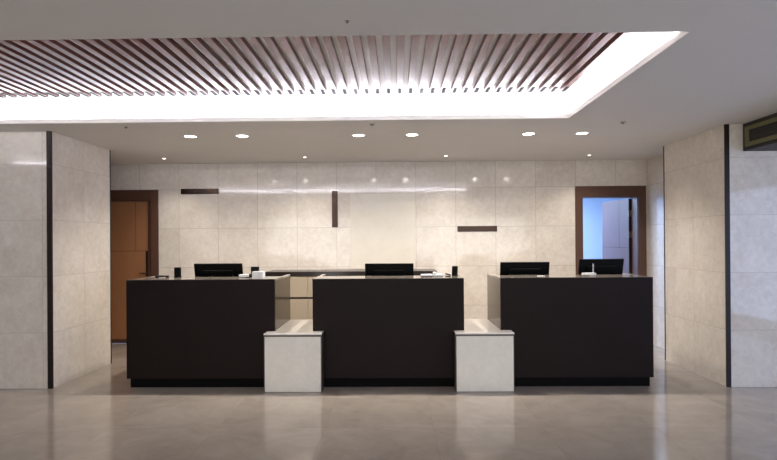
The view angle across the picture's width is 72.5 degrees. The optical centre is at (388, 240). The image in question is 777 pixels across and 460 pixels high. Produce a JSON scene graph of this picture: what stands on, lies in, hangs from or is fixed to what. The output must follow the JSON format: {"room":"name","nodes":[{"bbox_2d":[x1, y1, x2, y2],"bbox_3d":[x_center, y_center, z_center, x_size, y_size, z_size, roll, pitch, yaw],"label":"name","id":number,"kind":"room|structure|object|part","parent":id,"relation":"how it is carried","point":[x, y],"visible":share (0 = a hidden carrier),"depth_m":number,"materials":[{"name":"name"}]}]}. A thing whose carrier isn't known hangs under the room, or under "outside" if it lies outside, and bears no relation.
{"room":"lobby","nodes":[
{"label":"lobby","id":0,"kind":"room"},
{"bbox_2d":[0,131,110,388],"bbox_3d":[-4.841,0.217,6.239,2.533,2.738,1.162,0,0,1],"label":"wall","id":1,"kind":"structure","parent":0,"point":[80,169],"depth_m":5.69,"materials":[{"name":"stone"}]},
{"bbox_2d":[46,131,53,388],"bbox_3d":[-3.604,0.207,5.642,0.050,2.738,0.022,0,0,1],"label":"trim","id":2,"kind":"structure","parent":1,"relation":"attached to","point":[50,360],"depth_m":5.63,"materials":[{"name":"brown metal"}]},
{"bbox_2d":[110,150,111,362],"bbox_3d":[-3.568,0.210,6.798,0.016,2.738,0.014,0,0,1],"label":"trim","id":3,"kind":"structure","parent":1,"relation":"attached to","point":[110,150],"depth_m":6.79,"materials":[{"name":"brown metal"}]},
{"bbox_2d":[0,32,677,118],"bbox_3d":[-2.098,-1.387,4.184,8.220,0.336,2.664,0,0,1],"label":"light","id":4,"kind":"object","parent":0,"point":[636,46],"depth_m":5.45,"materials":[{"name":"white paint"}]},
{"bbox_2d":[0,32,631,97],"bbox_3d":[-2.103,-1.444,4.079,7.499,0.143,1.909,0,0,1],"label":"ceiling","id":5,"kind":"structure","parent":4,"relation":"attached to","point":[139,66],"depth_m":4.20,"materials":[{"name":"brown wood"}]},
{"bbox_2d":[111,160,647,318],"bbox_3d":[0.120,0.177,8.105,12.400,2.758,0.200,0,0,1],"label":"wall","id":6,"kind":"structure","parent":0,"point":[265,216],"depth_m":8.02,"materials":[{"name":"stone"}]},
{"bbox_2d":[111,190,158,342],"bbox_3d":[-4.051,0.410,8.157,1.124,2.350,0.218,0,0,1],"label":"door","id":7,"kind":"structure","parent":6,"relation":"in","point":[134,213],"depth_m":8.14,"materials":[{"name":"brown wood"}]},
{"bbox_3d":[-4.052,1.546,8.136,0.756,0.062,0.006,0,0,1],"label":"kick plate","id":8,"kind":"part","parent":7,"relation":"part of","materials":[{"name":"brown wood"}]},
{"bbox_3d":[-4.051,0.410,8.157,1.124,2.350,0.218,0,0,1],"label":"frame","id":9,"kind":"part","parent":7,"relation":"part of","materials":[{"name":"brown wood"}]},
{"bbox_3d":[-3.704,0.357,8.129,0.034,0.390,0.013,0,0,1],"label":"handle","id":10,"kind":"part","parent":7,"relation":"part of","materials":[{"name":"brown metal"}]},
{"bbox_2d":[181,189,218,193],"bbox_3d":[-2.864,-0.743,8.044,0.579,0.082,0.012,0,0,1],"label":"wall strip","id":11,"kind":"object","parent":6,"relation":"attached to","point":[183,191],"visible":1,"depth_m":8.04,"materials":[{"name":"brown metal"}]},
{"bbox_2d":[332,191,337,226],"bbox_3d":[-0.811,-0.473,8.014,0.088,0.548,0.012,0,0,1],"label":"wall strip","id":12,"kind":"object","parent":6,"relation":"attached to","point":[334,193],"visible":1,"depth_m":8.01,"materials":[{"name":"brown metal"}]},
{"bbox_2d":[350,193,414,268],"bbox_3d":[-0.088,-0.138,8.005,0.980,1.132,0.006,0,0,1],"label":"wall panel","id":13,"kind":"object","parent":6,"relation":"attached to","point":[382,226],"visible":0.95,"depth_m":8.00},
{"bbox_2d":[457,226,496,231],"bbox_3d":[1.336,-0.174,7.982,0.596,0.084,0.012,0,0,1],"label":"wall strip","id":14,"kind":"object","parent":6,"relation":"attached to","point":[459,228],"visible":1,"depth_m":7.98,"materials":[{"name":"brown metal"}]},
{"bbox_2d":[575,186,646,275],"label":"door","id":15,"kind":"structure","parent":6,"relation":"in","point":[624,220],"depth_m":8.01,"materials":[{"name":"brown wood"}]},
{"bbox_3d":[3.683,0.442,8.561,0.045,2.167,0.800,0,0,-6],"label":"panel","id":16,"kind":"part","parent":15,"relation":"part of","materials":[{"name":"grey"}]},
{"bbox_2d":[0,0,776,164],"bbox_3d":[0.021,-1.216,2.005,12.400,0.044,12.006,0,0,1],"label":"ceiling","id":17,"kind":"structure","parent":0,"point":[719,68],"depth_m":4.00,"materials":[{"name":"paint"}]},
{"bbox_2d":[183,135,196,137],"bbox_3d":[-2.227,-1.167,5.956,0.152,0.007,0.152,0,0,1],"label":"recessed light","id":18,"kind":"object","parent":17,"relation":"in","point":[187,136],"visible":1,"depth_m":5.95,"materials":[{"name":"white plastic"}]},
{"bbox_2d":[235,134,248,136],"bbox_3d":[-1.642,-1.171,5.947,0.152,0.007,0.152,0,0,1],"label":"recessed light","id":19,"kind":"object","parent":17,"relation":"in","point":[237,135],"visible":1,"depth_m":5.92,"materials":[{"name":"white plastic"}]},
{"bbox_2d":[352,134,364,136],"bbox_3d":[-0.338,-1.180,5.953,0.152,0.007,0.152,0,0,1],"label":"recessed light","id":20,"kind":"object","parent":17,"relation":"in","point":[355,135],"visible":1,"depth_m":5.96,"materials":[{"name":"white plastic"}]},
{"bbox_2d":[405,133,418,135],"bbox_3d":[0.263,-1.184,5.944,0.152,0.007,0.152,0,0,1],"label":"recessed light","id":21,"kind":"object","parent":17,"relation":"in","point":[408,134],"visible":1,"depth_m":5.92,"materials":[{"name":"white plastic"}]},
{"bbox_2d":[522,132,534,134],"bbox_3d":[1.567,-1.193,5.935,0.152,0.007,0.152,0,0,1],"label":"recessed light","id":22,"kind":"object","parent":17,"relation":"in","point":[525,133],"visible":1,"depth_m":5.91,"materials":[{"name":"white plastic"}]},
{"bbox_2d":[575,132,588,134],"bbox_3d":[2.164,-1.197,5.926,0.152,0.007,0.152,0,0,1],"label":"recessed light","id":23,"kind":"object","parent":17,"relation":"in","point":[577,133],"visible":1,"depth_m":5.93,"materials":[{"name":"white plastic"}]},
{"bbox_2d":[0,343,776,459],"bbox_3d":[0.058,1.606,3.199,12.800,0.120,14.806,0,0,1],"label":"floor","id":24,"kind":"structure","parent":0,"point":[683,414],"depth_m":4.51,"materials":[{"name":"beige tile"}]},
{"bbox_2d":[126,274,289,386],"bbox_3d":[-1.983,0.991,6.023,1.579,1.150,0.830,0,0,1],"label":"reception desk","id":25,"kind":"object","parent":24,"relation":"on","point":[182,331],"visible":0.79,"depth_m":5.61,"materials":[{"name":"brown wood"}]},
{"bbox_2d":[155,275,168,277],"bbox_3d":[-2.550,0.408,5.967,0.152,0.024,0.036,0,0,-3],"label":"handset","id":26,"kind":"object","parent":25,"relation":"on","point":[157,276],"visible":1,"depth_m":5.95,"materials":[{"name":"black plastic"}]},
{"bbox_2d":[174,267,180,277],"bbox_3d":[-2.377,0.361,5.977,0.066,0.115,0.065,0,0,1],"label":"card terminal","id":27,"kind":"object","parent":25,"relation":"on","point":[177,270],"visible":1,"depth_m":5.95,"materials":[{"name":"black plastic"}]},
{"bbox_2d":[130,276,282,280],"bbox_3d":[-1.990,0.426,5.844,1.579,0.020,0.410,0,0,1],"label":"countertop","id":28,"kind":"structure","parent":25,"relation":"on","point":[271,277],"depth_m":5.78,"materials":[{"name":"stone"}]},
{"bbox_2d":[194,263,242,276],"bbox_3d":[-1.974,0.532,6.174,0.560,0.526,0.190,0,0,1],"label":"monitor","id":29,"kind":"object","parent":25,"relation":"on","point":[214,269],"visible":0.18,"depth_m":6.14,"materials":[{"name":"black plastic"}]},
{"bbox_2d":[239,274,250,277],"bbox_3d":[-1.592,0.393,5.893,0.127,0.040,0.070,0,0,1],"label":"printer","id":30,"kind":"object","parent":25,"relation":"on","point":[240,275],"visible":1,"depth_m":5.86,"materials":[{"name":"white plastic"}]},
{"bbox_2d":[251,267,258,276],"bbox_3d":[-1.510,0.355,6.000,0.088,0.115,0.065,0,0,1],"label":"card terminal","id":31,"kind":"object","parent":25,"relation":"on","point":[252,268],"visible":0.32,"depth_m":5.98,"materials":[{"name":"black plastic"}]},
{"bbox_2d":[252,271,264,277],"bbox_3d":[-1.441,0.377,5.881,0.120,0.070,0.110,0,0,1],"label":"tissue box","id":32,"kind":"object","parent":25,"relation":"on","point":[255,274],"visible":0.94,"depth_m":5.83,"materials":[{"name":"white paper"}]},
{"bbox_3d":[-1.209,0.945,6.027,0.030,1.028,0.799,0,0,1],"label":"panel","id":33,"kind":"part","parent":25,"relation":"part of","materials":[{"name":"beige stone"}]},
{"bbox_2d":[264,320,323,391],"bbox_3d":[-0.974,1.258,5.923,0.596,0.602,0.980,0,0,1],"label":"stone ledge","id":34,"kind":"object","parent":24,"relation":"on","point":[294,352],"visible":0.99,"depth_m":5.43,"materials":[{"name":"white stone"}]},
{"bbox_2d":[265,269,436,319],"bbox_3d":[-0.529,0.999,7.732,2.430,1.122,0.550,0,0,1],"label":"cabinet","id":35,"kind":"object","parent":24,"relation":"on","point":[301,295],"depth_m":7.48,"materials":[{"name":"paint"}]},
{"bbox_3d":[-1.439,0.656,7.492,0.598,0.295,0.018,0,0,1],"label":"drawer","id":36,"kind":"part","parent":35,"relation":"part of","materials":[{"name":"paint"}]},
{"bbox_3d":[-1.436,1.155,7.491,0.598,0.651,0.018,0,0,1],"label":"cabinet door","id":37,"kind":"part","parent":35,"relation":"part of","materials":[{"name":"paint"}]},
{"bbox_3d":[-0.834,1.151,7.482,0.598,0.651,0.018,0,0,1],"label":"cabinet door","id":38,"kind":"part","parent":35,"relation":"part of","materials":[{"name":"paint"}]},
{"bbox_3d":[-0.837,0.652,7.483,0.598,0.295,0.018,0,0,1],"label":"drawer","id":39,"kind":"part","parent":35,"relation":"part of","materials":[{"name":"paint"}]},
{"bbox_2d":[265,269,436,275],"bbox_3d":[-0.533,0.469,7.733,2.430,0.062,0.550,0,0,1],"label":"countertop","id":40,"kind":"structure","parent":35,"relation":"on","point":[335,272],"depth_m":7.47,"materials":[{"name":"black"}]},
{"bbox_2d":[312,274,463,386],"bbox_3d":[0.004,0.978,5.994,1.595,1.150,0.830,0,0,1],"label":"reception desk","id":41,"kind":"object","parent":24,"relation":"on","point":[380,331],"visible":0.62,"depth_m":5.58,"materials":[{"name":"brown wood"}]},
{"bbox_2d":[313,275,462,278],"bbox_3d":[-0.002,0.412,5.815,1.595,0.020,0.410,0,0,1],"label":"countertop","id":42,"kind":"structure","parent":41,"relation":"on","point":[444,276],"depth_m":5.75,"materials":[{"name":"stone"}]},
{"bbox_2d":[365,263,413,275],"bbox_3d":[0.011,0.524,6.144,0.562,0.515,0.190,0,0,2],"label":"monitor","id":43,"kind":"object","parent":41,"relation":"on","point":[371,269],"visible":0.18,"depth_m":6.12,"materials":[{"name":"black plastic"}]},
{"bbox_2d":[421,274,431,276],"bbox_3d":[0.419,0.387,5.849,0.124,0.026,0.110,0,0,1],"label":"paper pad","id":44,"kind":"object","parent":41,"relation":"on","point":[422,275],"visible":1,"depth_m":5.79,"materials":[{"name":"white paper"}]},
{"bbox_2d":[432,272,442,276],"bbox_3d":[0.544,0.375,5.872,0.110,0.048,0.120,0,0,1],"label":"desk telephone","id":45,"kind":"object","parent":41,"relation":"on","point":[434,274],"visible":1,"depth_m":5.81,"materials":[{"name":"white plastic"}]},
{"bbox_2d":[451,266,457,275],"bbox_3d":[0.741,0.343,5.931,0.058,0.109,0.065,0,0,26],"label":"card terminal","id":46,"kind":"object","parent":41,"relation":"on","point":[454,268],"visible":0.98,"depth_m":5.92,"materials":[{"name":"black plastic"}]},
{"bbox_2d":[454,319,514,391],"bbox_3d":[0.992,1.245,5.894,0.599,0.602,0.980,0,0,1],"label":"stone ledge","id":47,"kind":"object","parent":24,"relation":"on","point":[483,352],"visible":0.98,"depth_m":5.40,"materials":[{"name":"white stone"}]},
{"bbox_2d":[487,273,653,385],"bbox_3d":[1.981,0.964,5.965,1.586,1.150,0.830,0,0,1],"label":"reception desk","id":48,"kind":"object","parent":24,"relation":"on","point":[569,330],"visible":0.82,"depth_m":5.55,"materials":[{"name":"brown wood"}]},
{"bbox_3d":[1.203,0.929,5.992,0.030,1.028,0.799,0,0,1],"label":"panel","id":49,"kind":"part","parent":48,"relation":"part of","materials":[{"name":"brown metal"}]},
{"bbox_2d":[500,262,549,274],"bbox_3d":[1.572,0.510,6.122,0.562,0.522,0.190,0,0,1],"label":"monitor","id":50,"kind":"object","parent":48,"relation":"on","point":[506,268],"visible":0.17,"depth_m":6.09,"materials":[{"name":"black plastic"}]},
{"bbox_2d":[493,274,648,278],"bbox_3d":[1.974,0.399,5.786,1.586,0.020,0.410,0,0,1],"label":"countertop","id":51,"kind":"structure","parent":48,"relation":"on","point":[614,275],"depth_m":5.74,"materials":[{"name":"stone"}]},
{"bbox_2d":[582,264,595,275],"bbox_3d":[2.179,0.320,5.768,0.136,0.134,0.060,0,0,1],"label":"sign holder","id":52,"kind":"object","parent":48,"relation":"on","point":[593,273],"visible":0.93,"depth_m":5.74,"materials":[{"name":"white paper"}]},
{"bbox_2d":[578,259,623,274],"bbox_3d":[2.447,0.489,6.109,0.532,0.552,0.190,0,0,-6],"label":"monitor","id":53,"kind":"object","parent":48,"relation":"on","point":[601,266],"visible":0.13,"depth_m":6.08,"materials":[{"name":"black plastic"}]},
{"bbox_2d":[583,198,630,258],"bbox_3d":[3.480,0.236,9.352,2.880,2.600,2.394,0,0,1],"label":"wall","id":54,"kind":"structure","parent":0,"point":[592,207],"depth_m":10.44,"materials":[{"name":"blue"}]},
{"bbox_2d":[647,155,664,348],"bbox_3d":[3.942,0.160,7.365,0.135,2.738,1.166,0,0,1],"label":"wall","id":55,"kind":"structure","parent":0,"point":[655,195],"depth_m":7.66,"materials":[{"name":"stone"}]},
{"bbox_2d":[664,124,776,386],"bbox_3d":[4.909,0.151,6.136,2.765,2.738,1.264,0,0,1],"label":"wall","id":56,"kind":"structure","parent":0,"point":[693,165],"depth_m":5.64,"materials":[{"name":"stone"}]},
{"bbox_2d":[663,146,665,359],"bbox_3d":[3.538,0.161,6.785,0.016,2.738,0.014,0,0,1],"label":"trim","id":57,"kind":"structure","parent":56,"relation":"attached to","point":[663,146],"depth_m":6.78,"materials":[{"name":"brown metal"}]},
{"bbox_2d":[724,124,730,386],"bbox_3d":[3.537,0.159,5.527,0.042,2.738,0.022,0,0,1],"label":"trim","id":58,"kind":"structure","parent":56,"relation":"attached to","point":[726,126],"depth_m":5.52,"materials":[{"name":"brown metal"}]},
{"bbox_2d":[743,113,776,150],"bbox_3d":[4.952,-1.083,3.317,2.580,0.283,4.375,0,0,1],"label":"ceiling","id":59,"kind":"structure","parent":0,"point":[771,145],"depth_m":5.32,"materials":[{"name":"black"}]},
{"bbox_2d":[745,117,776,146],"bbox_3d":[3.663,-1.071,3.679,0.016,0.204,3.600,0,0,1],"label":"ceiling vent","id":60,"kind":"object","parent":59,"relation":"in","point":[766,130],"visible":1,"depth_m":5.23,"materials":[{"name":"yellow"}]}
]}

